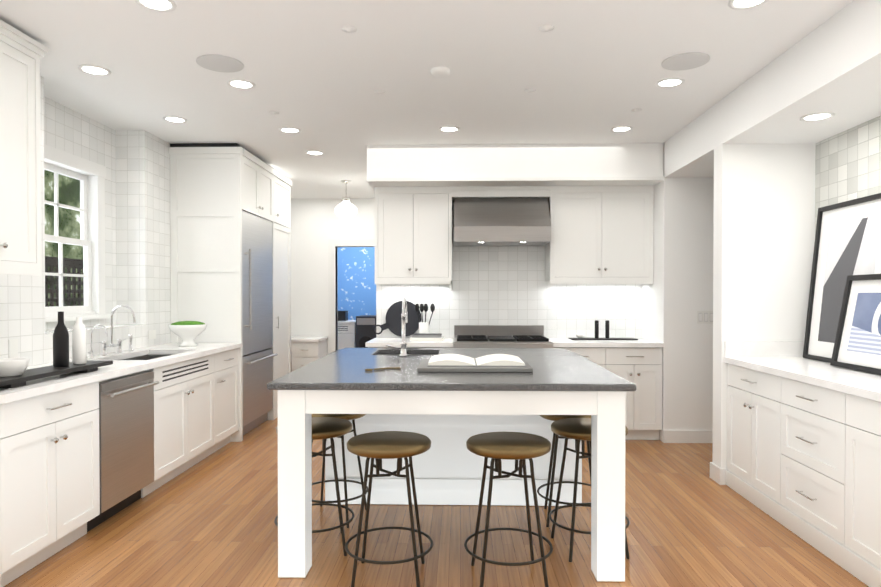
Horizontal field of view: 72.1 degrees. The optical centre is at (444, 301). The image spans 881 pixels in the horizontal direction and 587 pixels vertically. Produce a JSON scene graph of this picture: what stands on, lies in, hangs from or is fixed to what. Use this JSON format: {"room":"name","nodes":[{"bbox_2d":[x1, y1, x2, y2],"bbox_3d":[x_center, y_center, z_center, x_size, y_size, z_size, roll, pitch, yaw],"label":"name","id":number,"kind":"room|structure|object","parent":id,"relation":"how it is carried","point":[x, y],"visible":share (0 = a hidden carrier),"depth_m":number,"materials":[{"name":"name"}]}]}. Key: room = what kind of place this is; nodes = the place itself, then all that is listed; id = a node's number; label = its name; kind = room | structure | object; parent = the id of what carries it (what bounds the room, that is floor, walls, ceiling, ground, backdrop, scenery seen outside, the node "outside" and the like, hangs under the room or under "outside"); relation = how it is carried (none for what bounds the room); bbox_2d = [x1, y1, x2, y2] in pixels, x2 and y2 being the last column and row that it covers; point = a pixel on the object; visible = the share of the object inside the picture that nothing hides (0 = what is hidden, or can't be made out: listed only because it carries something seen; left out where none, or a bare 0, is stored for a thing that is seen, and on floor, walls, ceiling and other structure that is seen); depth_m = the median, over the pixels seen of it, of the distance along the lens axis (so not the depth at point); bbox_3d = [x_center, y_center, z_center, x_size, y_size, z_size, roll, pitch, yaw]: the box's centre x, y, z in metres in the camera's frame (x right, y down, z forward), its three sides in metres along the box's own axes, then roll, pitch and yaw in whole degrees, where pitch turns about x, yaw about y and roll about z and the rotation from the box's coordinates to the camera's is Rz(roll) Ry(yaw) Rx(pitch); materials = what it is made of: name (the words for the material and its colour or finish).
{"room":"kitchen","nodes":[
{"label":"kitchen","id":0,"kind":"room"},
{"bbox_2d":[0,76,170,365],"bbox_3d":[-2.753,-0.059,3.355,0.350,2.740,10.970,0,1,1],"label":"wall","id":1,"kind":"structure","parent":0,"point":[136,163],"depth_m":5.11,"materials":[{"name":"white tile"}]},
{"bbox_2d":[8,339,17,357],"bbox_3d":[-2.568,0.281,3.604,0.005,0.115,0.070,0,1,1],"label":"switch plate","id":2,"kind":"object","parent":1,"relation":"attached to","point":[13,343],"depth_m":3.60,"materials":[{"name":"white plastic"}]},
{"bbox_2d":[0,19,43,270],"bbox_3d":[-2.408,-0.783,2.997,0.353,1.215,0.672,0,1,1],"label":"upper cabinet","id":3,"kind":"object","parent":1,"relation":"attached to","point":[21,53],"depth_m":3.19,"materials":[{"name":"white wood"}]},
{"bbox_2d":[44,144,109,321],"bbox_3d":[-2.823,-0.478,4.488,0.150,1.235,0.920,0,1,1],"label":"window","id":4,"kind":"structure","parent":1,"relation":"in","point":[90,175],"depth_m":4.79,"materials":[{"name":"white wood"}]},
{"bbox_2d":[169,143,276,222],"bbox_3d":[-2.181,-1.154,6.055,0.645,0.603,0.930,0,1,1],"label":"upper cabinet","id":5,"kind":"object","parent":1,"relation":"attached to","point":[216,189],"depth_m":5.56,"materials":[{"name":"white wood"}]},
{"bbox_2d":[289,198,372,371],"bbox_3d":[-1.555,-0.115,8.771,1.770,2.740,0.120,0,1,1],"label":"wall","id":6,"kind":"structure","parent":0,"point":[317,224],"depth_m":8.71,"materials":[{"name":"white paint"}]},
{"bbox_2d":[328,239,374,353],"bbox_3d":[-1.574,0.187,8.029,1.770,2.150,1.650,0,1,1],"label":"trim","id":7,"kind":"structure","parent":6,"relation":"attached to","point":[333,244],"depth_m":8.69,"materials":[{"name":"white wood"}]},
{"bbox_2d":[338,247,375,319],"bbox_3d":[-1.226,-0.141,11.283,4.000,2.740,0.100,0,1,1],"label":"wall","id":8,"kind":"structure","parent":0,"point":[356,284],"depth_m":11.23,"materials":[{"name":"paint"}]},
{"bbox_2d":[373,198,374,238],"bbox_3d":[-0.637,-0.103,7.587,0.126,2.740,2.440,0,1,1],"label":"wall","id":9,"kind":"structure","parent":0,"point":[373,198],"depth_m":8.69,"materials":[{"name":"white paint"}]},
{"bbox_2d":[0,0,853,198],"bbox_3d":[-0.711,-1.492,4.553,5.370,0.100,13.700,0,1,1],"label":"ceiling","id":10,"kind":"structure","parent":0,"point":[592,71],"depth_m":3.72,"materials":[{"name":"white paint"}]},
{"bbox_2d":[78,64,110,75],"bbox_3d":[-2.163,-1.429,3.742,0.179,0.008,0.179,-1,1,-44],"label":"recessed light","id":11,"kind":"object","parent":10,"relation":"in","point":[96,70],"depth_m":3.74,"materials":[{"name":"white"}]},
{"bbox_2d":[135,0,176,11],"bbox_3d":[-1.374,-1.420,2.879,0.179,0.008,0.179,-1,1,-44],"label":"recessed light","id":12,"kind":"object","parent":10,"relation":"in","point":[160,6],"depth_m":2.90,"materials":[{"name":"white"}]},
{"bbox_2d":[163,116,187,122],"bbox_3d":[-2.132,-1.440,4.790,0.179,0.008,0.179,-1,1,-44],"label":"recessed light","id":13,"kind":"object","parent":10,"relation":"in","point":[174,119],"depth_m":4.79,"materials":[{"name":"white"}]},
{"bbox_2d":[196,54,243,72],"bbox_3d":[-1.320,-1.414,3.559,0.266,0.033,0.277,0,1,1],"label":"speakers","id":14,"kind":"object","parent":10,"relation":"attached to","point":[219,63],"depth_m":3.62,"materials":[{"name":"white"}]},
{"bbox_2d":[227,79,254,88],"bbox_3d":[-1.341,-1.431,3.988,0.179,0.008,0.179,-1,1,-44],"label":"recessed light","id":15,"kind":"object","parent":10,"relation":"in","point":[235,83],"depth_m":3.98,"materials":[{"name":"white"}]},
{"bbox_2d":[279,127,300,132],"bbox_3d":[-1.302,-1.443,5.099,0.179,0.008,0.179,-1,1,-44],"label":"recessed light","id":16,"kind":"object","parent":10,"relation":"in","point":[284,129],"depth_m":5.09,"materials":[{"name":"white"}]},
{"bbox_2d":[305,150,323,154],"bbox_3d":[-1.269,-1.451,5.911,0.179,0.008,0.179,-1,1,-44],"label":"recessed light","id":17,"kind":"object","parent":10,"relation":"in","point":[312,152],"depth_m":5.89,"materials":[{"name":"white plastic"}]},
{"bbox_2d":[335,180,356,217],"bbox_3d":[-1.200,-1.245,7.360,0.270,0.452,0.270,0,1,1],"label":"pendant light","id":18,"kind":"object","parent":10,"relation":"hanging from","point":[345,208],"visible":1,"depth_m":7.29,"materials":[{"name":"white glass"}]},
{"bbox_2d":[342,26,356,32],"bbox_3d":[-0.488,-1.410,3.100,0.076,0.033,0.071,0,1,1],"label":"speakers","id":19,"kind":"object","parent":10,"relation":"attached to","point":[348,29],"depth_m":3.16,"materials":[{"name":"white plastic"}]},
{"bbox_2d":[431,66,449,77],"bbox_3d":[-0.027,-1.416,3.692,0.112,0.033,0.182,0,1,1],"label":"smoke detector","id":20,"kind":"object","parent":10,"relation":"attached to","point":[439,72],"depth_m":3.71,"materials":[{"name":"white plastic"}]},
{"bbox_2d":[438,126,459,131],"bbox_3d":[0.036,-1.443,5.065,0.179,0.008,0.179,-1,1,-44],"label":"recessed light","id":21,"kind":"object","parent":10,"relation":"in","point":[444,128],"depth_m":5.06,"materials":[{"name":"white"}]},
{"bbox_2d":[539,25,553,31],"bbox_3d":[0.517,-1.410,3.088,0.073,0.033,0.070,0,1,1],"label":"smoke detector","id":22,"kind":"object","parent":10,"relation":"attached to","point":[544,28],"depth_m":3.15,"materials":[{"name":"white plastic"}]},
{"bbox_2d":[610,126,632,131],"bbox_3d":[1.477,-1.443,5.064,0.179,0.008,0.179,-1,1,-44],"label":"recessed light","id":23,"kind":"object","parent":10,"relation":"in","point":[619,128],"depth_m":5.06,"materials":[{"name":"white"}]},
{"bbox_2d":[655,77,684,87],"bbox_3d":[1.472,-1.431,3.962,0.179,0.008,0.179,-1,1,-44],"label":"recessed light","id":24,"kind":"object","parent":10,"relation":"in","point":[667,82],"depth_m":3.96,"materials":[{"name":"white"}]},
{"bbox_2d":[661,52,709,70],"bbox_3d":[1.400,-1.414,3.529,0.268,0.033,0.273,0,1,1],"label":"speakers","id":25,"kind":"object","parent":10,"relation":"attached to","point":[677,62],"depth_m":3.59,"materials":[{"name":"white"}]},
{"bbox_2d":[728,0,768,9],"bbox_3d":[1.435,-1.420,2.855,0.179,0.008,0.179,-1,1,-44],"label":"recessed light","id":26,"kind":"object","parent":10,"relation":"in","point":[733,4],"depth_m":2.89,"materials":[{"name":"white"}]},
{"bbox_2d":[800,112,834,121],"bbox_3d":[2.232,-1.108,3.632,0.179,0.008,0.179,-1,1,-44],"label":"recessed light","id":27,"kind":"object","parent":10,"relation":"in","point":[818,116],"depth_m":3.62,"materials":[{"name":"white plastic"}]},
{"bbox_2d":[4,417,868,586],"bbox_3d":[0.153,1.349,4.561,7.100,0.100,13.700,0,1,1],"label":"floor","id":28,"kind":"structure","parent":0,"point":[208,521],"depth_m":3.33,"materials":[{"name":"brown wood"}]},
{"bbox_2d":[0,380,103,586],"bbox_3d":[-2.269,0.879,3.032,0.625,0.866,0.780,0,1,1],"label":"base cabinet","id":29,"kind":"object","parent":28,"relation":"on","point":[49,480],"depth_m":2.99,"materials":[{"name":"white wood"}]},
{"bbox_2d":[0,343,241,403],"bbox_3d":[-2.228,0.413,4.090,0.658,0.039,2.937,0,1,1],"label":"countertop","id":30,"kind":"structure","parent":29,"relation":"on","point":[118,367],"depth_m":3.77,"materials":[{"name":"white stone"}]},
{"bbox_2d":[0,360,112,387],"bbox_3d":[-2.103,0.380,3.148,0.200,0.045,0.980,0,1,1],"label":"tray","id":31,"kind":"object","parent":30,"relation":"on","point":[37,373],"visible":0.9,"depth_m":3.15,"materials":[{"name":"black wood"}]},
{"bbox_2d":[0,358,29,376],"bbox_3d":[-2.108,0.286,2.930,0.160,0.144,0.174,0,1,1],"label":"bowl","id":32,"kind":"object","parent":31,"relation":"on","point":[10,367],"visible":1,"depth_m":2.90,"materials":[{"name":"white ceramic"}]},
{"bbox_2d":[53,311,68,366],"bbox_3d":[-2.108,0.204,3.326,0.076,0.301,0.076,0,1,1],"label":"bottle","id":33,"kind":"object","parent":31,"relation":"on","point":[60,346],"visible":1,"depth_m":3.30,"materials":[{"name":"black"}]},
{"bbox_2d":[72,317,86,363],"bbox_3d":[-2.085,0.220,3.456,0.070,0.266,0.070,0,1,1],"label":"bottle","id":34,"kind":"object","parent":31,"relation":"on","point":[79,343],"visible":1,"depth_m":3.43,"materials":[{"name":"white ceramic"}]},
{"bbox_2d":[87,305,135,357],"bbox_3d":[-2.391,0.206,4.457,0.209,0.364,0.577,0,1,1],"label":"bridge faucet","id":35,"kind":"object","parent":30,"relation":"on","point":[112,345],"visible":1,"depth_m":4.48,"materials":[{"name":"silver metal"}]},
{"bbox_2d":[123,355,168,359],"bbox_3d":[-2.199,0.525,4.482,0.396,0.189,0.796,0,1,1],"label":"sink","id":36,"kind":"object","parent":30,"relation":"in","point":[146,357],"visible":0.02,"depth_m":4.84,"materials":[{"name":"metal"}]},
{"bbox_2d":[168,321,206,346],"bbox_3d":[-2.201,0.272,5.190,0.310,0.218,0.310,0,1,1],"label":"bowl","id":37,"kind":"object","parent":30,"relation":"on","point":[187,332],"visible":1,"depth_m":5.11,"materials":[{"name":"white ceramic"}]},
{"bbox_2d":[87,371,158,531],"bbox_3d":[-2.206,0.882,3.723,0.656,0.846,0.595,0,1,1],"label":"dishwasher","id":38,"kind":"object","parent":28,"relation":"on","point":[126,438],"visible":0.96,"depth_m":3.67,"materials":[{"name":"silver metal"}]},
{"bbox_2d":[132,348,238,463],"bbox_3d":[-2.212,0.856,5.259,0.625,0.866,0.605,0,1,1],"label":"base cabinet","id":39,"kind":"object","parent":28,"relation":"on","point":[196,405],"depth_m":4.67,"materials":[{"name":"white wood"}]},
{"bbox_2d":[213,168,291,422],"bbox_3d":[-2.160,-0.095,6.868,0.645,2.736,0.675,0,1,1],"label":"tall cabinet","id":40,"kind":"object","parent":28,"relation":"on","point":[227,237],"depth_m":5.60,"materials":[{"name":"white wood"}]},
{"bbox_2d":[242,211,277,434],"bbox_3d":[-2.140,0.216,6.068,0.687,2.126,0.924,0,1,1],"label":"fridge","id":41,"kind":"object","parent":28,"relation":"on","point":[257,290],"visible":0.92,"depth_m":6.03,"materials":[{"name":"silver metal"}]},
{"bbox_2d":[291,336,327,370],"bbox_3d":[-2.067,0.880,8.436,0.756,0.753,0.590,0,1,1],"label":"base cabinet","id":42,"kind":"object","parent":28,"relation":"on","point":[305,350],"visible":0.42,"depth_m":8.17,"materials":[{"name":"white wood"}]},
{"bbox_2d":[274,417,353,555],"bbox_3d":[-0.696,0.981,3.238,0.419,0.658,0.419,0,1,1],"label":"stool","id":43,"kind":"object","parent":28,"relation":"on","point":[324,429],"visible":0.56,"depth_m":3.16,"materials":[{"name":"brown wood"}]},
{"bbox_2d":[312,414,367,527],"bbox_3d":[-0.674,0.977,3.678,0.419,0.658,0.419,0,1,1],"label":"stool","id":44,"kind":"object","parent":28,"relation":"on","point":[352,417],"visible":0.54,"depth_m":3.55,"materials":[{"name":"brown metal"}]},
{"bbox_2d":[338,311,355,349],"bbox_3d":[-1.857,0.696,10.492,0.720,1.078,0.632,0,1,1],"label":"base cabinet","id":45,"kind":"object","parent":28,"relation":"on","point":[346,333],"visible":0.17,"depth_m":10.20,"materials":[{"name":"white wood"}]},
{"bbox_2d":[356,315,375,347],"bbox_3d":[-1.119,0.737,10.384,0.700,0.998,0.710,0,1,1],"label":"washer","id":46,"kind":"object","parent":28,"relation":"on","point":[365,325],"visible":0.19,"depth_m":10.04,"materials":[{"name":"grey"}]},
{"bbox_2d":[345,431,432,586],"bbox_3d":[-0.265,0.985,2.887,0.419,0.658,0.419,0,1,1],"label":"stool","id":47,"kind":"object","parent":28,"relation":"on","point":[379,446],"visible":1,"depth_m":2.80,"materials":[{"name":"brown metal"}]},
{"bbox_2d":[368,347,411,347],"bbox_3d":[-0.507,0.849,5.936,0.410,0.866,0.626,0,1,1],"label":"base cabinet","id":48,"kind":"object","parent":28,"relation":"on","point":[368,347],"depth_m":5.62,"materials":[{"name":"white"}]},
{"bbox_2d":[412,345,453,347],"bbox_3d":[-0.138,0.849,5.926,0.447,0.866,0.626,0,1,1],"label":"base cabinet","id":49,"kind":"object","parent":28,"relation":"on","point":[453,345],"depth_m":5.62,"materials":[{"name":"white"}]},
{"bbox_2d":[278,354,625,581],"bbox_3d":[0.049,0.857,3.794,1.681,0.896,1.870,0,1,1],"label":"kitchen island","id":50,"kind":"object","parent":28,"relation":"on","point":[448,465],"visible":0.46,"depth_m":2.88,"materials":[{"name":"white wood"}]},
{"bbox_2d":[267,348,635,390],"bbox_3d":[0.049,0.389,3.788,1.754,0.035,1.930,0,1,1],"label":"island countertop","id":51,"kind":"structure","parent":50,"relation":"on","point":[559,369],"depth_m":3.11,"materials":[{"name":"black stone"}]},
{"bbox_2d":[365,367,400,370],"bbox_3d":[-0.342,0.370,3.331,0.190,0.010,0.113,0,1,1],"label":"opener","id":52,"kind":"object","parent":51,"relation":"on","point":[383,368],"visible":1,"depth_m":3.35,"materials":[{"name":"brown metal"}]},
{"bbox_2d":[386,296,407,356],"bbox_3d":[-0.324,0.164,4.149,0.149,0.405,0.192,0,1,1],"label":"island faucet","id":53,"kind":"object","parent":51,"relation":"on","point":[403,342],"visible":1,"depth_m":4.07,"materials":[{"name":"silver metal"}]},
{"bbox_2d":[417,358,532,371],"bbox_3d":[0.166,0.363,3.480,0.620,0.022,0.500,0,1,1],"label":"tray","id":54,"kind":"object","parent":51,"relation":"on","point":[423,367],"visible":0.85,"depth_m":3.23,"materials":[{"name":"grey"}]},
{"bbox_2d":[427,354,525,366],"bbox_3d":[0.176,0.334,3.490,0.540,0.034,0.380,0,1,1],"label":"open book","id":55,"kind":"object","parent":54,"relation":"on","point":[499,360],"visible":1,"depth_m":3.34,"materials":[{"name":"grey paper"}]},
{"bbox_2d":[454,325,552,347],"bbox_3d":[0.543,0.764,5.862,0.912,1.038,0.719,0,1,1],"label":"range","id":56,"kind":"object","parent":28,"relation":"on","point":[498,336],"visible":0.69,"depth_m":5.97,"materials":[{"name":"silver metal"}]},
{"bbox_2d":[464,432,552,586],"bbox_3d":[0.301,0.985,2.873,0.419,0.658,0.419,0,1,1],"label":"stool","id":57,"kind":"object","parent":28,"relation":"on","point":[497,447],"visible":1,"depth_m":2.79,"materials":[{"name":"brown wood"}]},
{"bbox_2d":[537,415,590,526],"bbox_3d":[0.765,0.977,3.641,0.419,0.658,0.419,0,1,1],"label":"stool","id":58,"kind":"object","parent":28,"relation":"on","point":[548,484],"visible":0.48,"depth_m":3.54,"materials":[{"name":"brown metal"}]},
{"bbox_2d":[553,347,615,373],"bbox_3d":[1.275,0.850,5.890,0.545,0.866,0.626,0,1,1],"label":"base cabinet","id":59,"kind":"object","parent":28,"relation":"on","point":[605,357],"depth_m":5.57,"materials":[{"name":"white wood"}]},
{"bbox_2d":[549,418,629,561],"bbox_3d":[0.765,0.982,3.221,0.419,0.658,0.419,0,1,1],"label":"stool","id":60,"kind":"object","parent":28,"relation":"on","point":[578,430],"visible":0.65,"depth_m":3.14,"materials":[{"name":"brown metal"}]},
{"bbox_2d":[616,347,661,439],"bbox_3d":[1.715,0.850,5.879,0.576,0.866,0.626,0,1,1],"label":"base cabinet","id":61,"kind":"object","parent":28,"relation":"on","point":[640,368],"depth_m":5.57,"materials":[{"name":"white wood"}]},
{"bbox_2d":[365,338,663,346],"bbox_3d":[0.640,0.394,5.891,2.732,0.039,0.653,0,1,1],"label":"countertop","id":62,"kind":"structure","parent":61,"relation":"on","point":[449,342],"depth_m":5.60,"materials":[{"name":"white stone"}]},
{"bbox_2d":[373,301,421,336],"bbox_3d":[-0.489,0.174,6.217,0.499,0.370,0.042,0,1,1],"label":"round board","id":63,"kind":"object","parent":62,"relation":"on","point":[393,323],"visible":0.9,"depth_m":6.21,"materials":[{"name":"black wood"}]},
{"bbox_2d":[415,303,434,332],"bbox_3d":[-0.202,0.194,6.114,0.205,0.355,0.104,0,1,1],"label":"utensil crock","id":64,"kind":"object","parent":62,"relation":"on","point":[423,327],"visible":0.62,"depth_m":6.09,"materials":[{"name":"white ceramic"}]},
{"bbox_2d":[410,333,443,340],"bbox_3d":[-0.172,0.344,5.904,0.324,0.058,0.234,0,1,1],"label":"books","id":65,"kind":"object","parent":62,"relation":"on","point":[426,337],"visible":1,"depth_m":5.81,"materials":[{"name":"white paper"}]},
{"bbox_2d":[569,338,637,339],"bbox_3d":[1.560,0.367,5.986,0.640,0.012,0.180,0,1,1],"label":"tray","id":66,"kind":"object","parent":62,"relation":"on","point":[603,338],"visible":1,"depth_m":5.94,"materials":[{"name":"black wood"}]},
{"bbox_2d":[595,320,598,337],"bbox_3d":[1.501,0.272,5.986,0.039,0.176,0.039,0,1,-11],"label":"mill","id":67,"kind":"object","parent":66,"relation":"on","point":[597,328],"depth_m":5.97,"materials":[{"name":"black"}]},
{"bbox_2d":[605,320,608,337],"bbox_3d":[1.605,0.272,5.984,0.039,0.176,0.039,0,1,-11],"label":"mill","id":68,"kind":"object","parent":66,"relation":"on","point":[607,321],"depth_m":5.97,"materials":[{"name":"black"}]},
{"bbox_2d":[725,363,772,517],"bbox_3d":[2.301,0.870,3.942,0.607,0.866,0.722,0,1,1],"label":"base cabinet","id":69,"kind":"object","parent":28,"relation":"on","point":[749,473],"depth_m":3.95,"materials":[{"name":"white wood"}]},
{"bbox_2d":[773,375,840,565],"bbox_3d":[2.285,0.877,3.282,0.607,0.866,0.720,0,1,1],"label":"base cabinet","id":70,"kind":"object","parent":28,"relation":"on","point":[803,461],"depth_m":3.30,"materials":[{"name":"white wood"}]},
{"bbox_2d":[841,392,880,586],"bbox_3d":[2.267,0.884,2.567,0.607,0.866,0.830,0,1,1],"label":"base cabinet","id":71,"kind":"object","parent":28,"relation":"on","point":[860,416],"depth_m":2.87,"materials":[{"name":"white wood"}]},
{"bbox_2d":[724,341,880,401],"bbox_3d":[2.253,0.375,2.463,0.633,0.149,3.673,0,1,1],"label":"countertop","id":72,"kind":"structure","parent":71,"relation":"on","point":[785,359],"depth_m":3.72,"materials":[{"name":"white stone"}]},
{"bbox_2d":[803,193,880,362],"bbox_3d":[2.537,-0.125,3.825,0.130,1.038,0.740,0,1,1],"label":"framed artwork","id":73,"kind":"object","parent":72,"relation":"on","point":[847,238],"visible":0.67,"depth_m":3.94,"materials":[{"name":"black"}]},
{"bbox_2d":[830,274,880,374],"bbox_3d":[2.424,0.121,3.320,0.130,0.556,0.800,0,1,1],"label":"framed artwork","id":74,"kind":"object","parent":72,"relation":"on","point":[857,344],"visible":1,"depth_m":3.54,"materials":[{"name":"black"}]},
{"bbox_2d":[376,202,641,337],"bbox_3d":[0.655,-0.089,6.274,2.724,2.740,0.120,0,1,1],"label":"wall","id":75,"kind":"structure","parent":0,"point":[500,285],"depth_m":6.21,"materials":[{"name":"white tile"}]},
{"bbox_2d":[374,187,453,281],"bbox_3d":[-0.303,-0.662,6.049,0.750,0.910,0.359,0,1,1],"label":"upper cabinet","id":76,"kind":"object","parent":75,"relation":"attached to","point":[413,225],"depth_m":5.88,"materials":[{"name":"white wood"}]},
{"bbox_2d":[454,198,550,245],"bbox_3d":[0.545,-0.788,5.928,0.906,0.451,0.557,0,1,1],"label":"range hood","id":77,"kind":"object","parent":75,"relation":"attached to","point":[502,221],"visible":1,"depth_m":5.72,"materials":[{"name":"silver metal"}]},
{"bbox_2d":[542,186,653,281],"bbox_3d":[1.514,-0.661,6.003,0.986,0.910,0.359,0,1,1],"label":"upper cabinet","id":78,"kind":"object","parent":75,"relation":"attached to","point":[602,234],"depth_m":5.83,"materials":[{"name":"white wood"}]},
{"bbox_2d":[595,306,601,317],"bbox_3d":[1.571,0.104,6.190,0.070,0.115,0.005,0,1,1],"label":"switch plate","id":79,"kind":"object","parent":75,"relation":"attached to","point":[598,309],"depth_m":6.19,"materials":[{"name":"white plastic"}]},
{"bbox_2d":[367,143,663,189],"bbox_3d":[0.646,-1.285,5.881,2.724,0.340,0.642,0,1,1],"label":"soffit","id":80,"kind":"structure","parent":0,"point":[571,164],"depth_m":5.58,"materials":[{"name":"white paint"}]},
{"bbox_2d":[642,177,713,441],"bbox_3d":[2.810,-0.080,5.354,1.630,2.740,1.850,0,1,1],"label":"wall","id":81,"kind":"structure","parent":0,"point":[677,294],"depth_m":5.53,"materials":[{"name":"white paint"}]},
{"bbox_2d":[663,430,712,442],"bbox_3d":[2.764,1.231,5.517,1.530,0.115,0.013,0,1,1],"label":"baseboard","id":82,"kind":"structure","parent":81,"relation":"attached to","point":[669,436],"depth_m":5.52,"materials":[{"name":"white wood"}]},
{"bbox_2d":[697,311,712,323],"bbox_3d":[2.379,0.141,5.517,0.160,0.115,0.010,0,1,1],"label":"switch plate","id":83,"kind":"object","parent":81,"relation":"attached to","point":[704,317],"depth_m":5.52,"materials":[{"name":"white plastic"}]},
{"bbox_2d":[712,143,815,469],"bbox_3d":[2.784,0.091,4.359,1.630,2.420,0.145,0,1,1],"label":"wall","id":84,"kind":"structure","parent":0,"point":[764,225],"depth_m":4.29,"materials":[{"name":"white paint"}]},
{"bbox_2d":[710,462,724,479],"bbox_3d":[2.729,1.242,4.452,1.544,0.115,0.013,0,1,1],"label":"baseboard","id":85,"kind":"structure","parent":84,"relation":"attached to","point":[717,474],"depth_m":4.36,"materials":[{"name":"white wood"}]},
{"bbox_2d":[664,0,880,177],"bbox_3d":[2.837,-1.331,4.465,1.730,0.420,13.700,0,1,1],"label":"soffit","id":86,"kind":"structure","parent":0,"point":[832,64],"depth_m":3.52,"materials":[{"name":"white paint"}]},
{"bbox_2d":[815,116,880,233],"bbox_3d":[2.584,0.125,1.013,0.100,2.420,6.555,0,1,1],"label":"wall","id":87,"kind":"structure","parent":0,"point":[848,165],"depth_m":3.90,"materials":[{"name":"grey tile"}]},
{"label":"outside","id":88,"kind":"structure","parent":0,"visible":0},
{"bbox_2d":[44,170,82,306],"bbox_3d":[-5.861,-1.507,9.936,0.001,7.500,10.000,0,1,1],"label":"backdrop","id":89,"kind":"structure","parent":88,"point":[66,229],"depth_m":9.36,"materials":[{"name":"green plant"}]},
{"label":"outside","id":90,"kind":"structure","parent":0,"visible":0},
{"bbox_2d":[45,256,83,306],"bbox_3d":[-4.027,0.406,6.758,0.070,1.740,2.700,0,1,1],"label":"lattice","id":91,"kind":"object","parent":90,"point":[53,262],"depth_m":6.42,"materials":[{"name":"black"}]}
]}

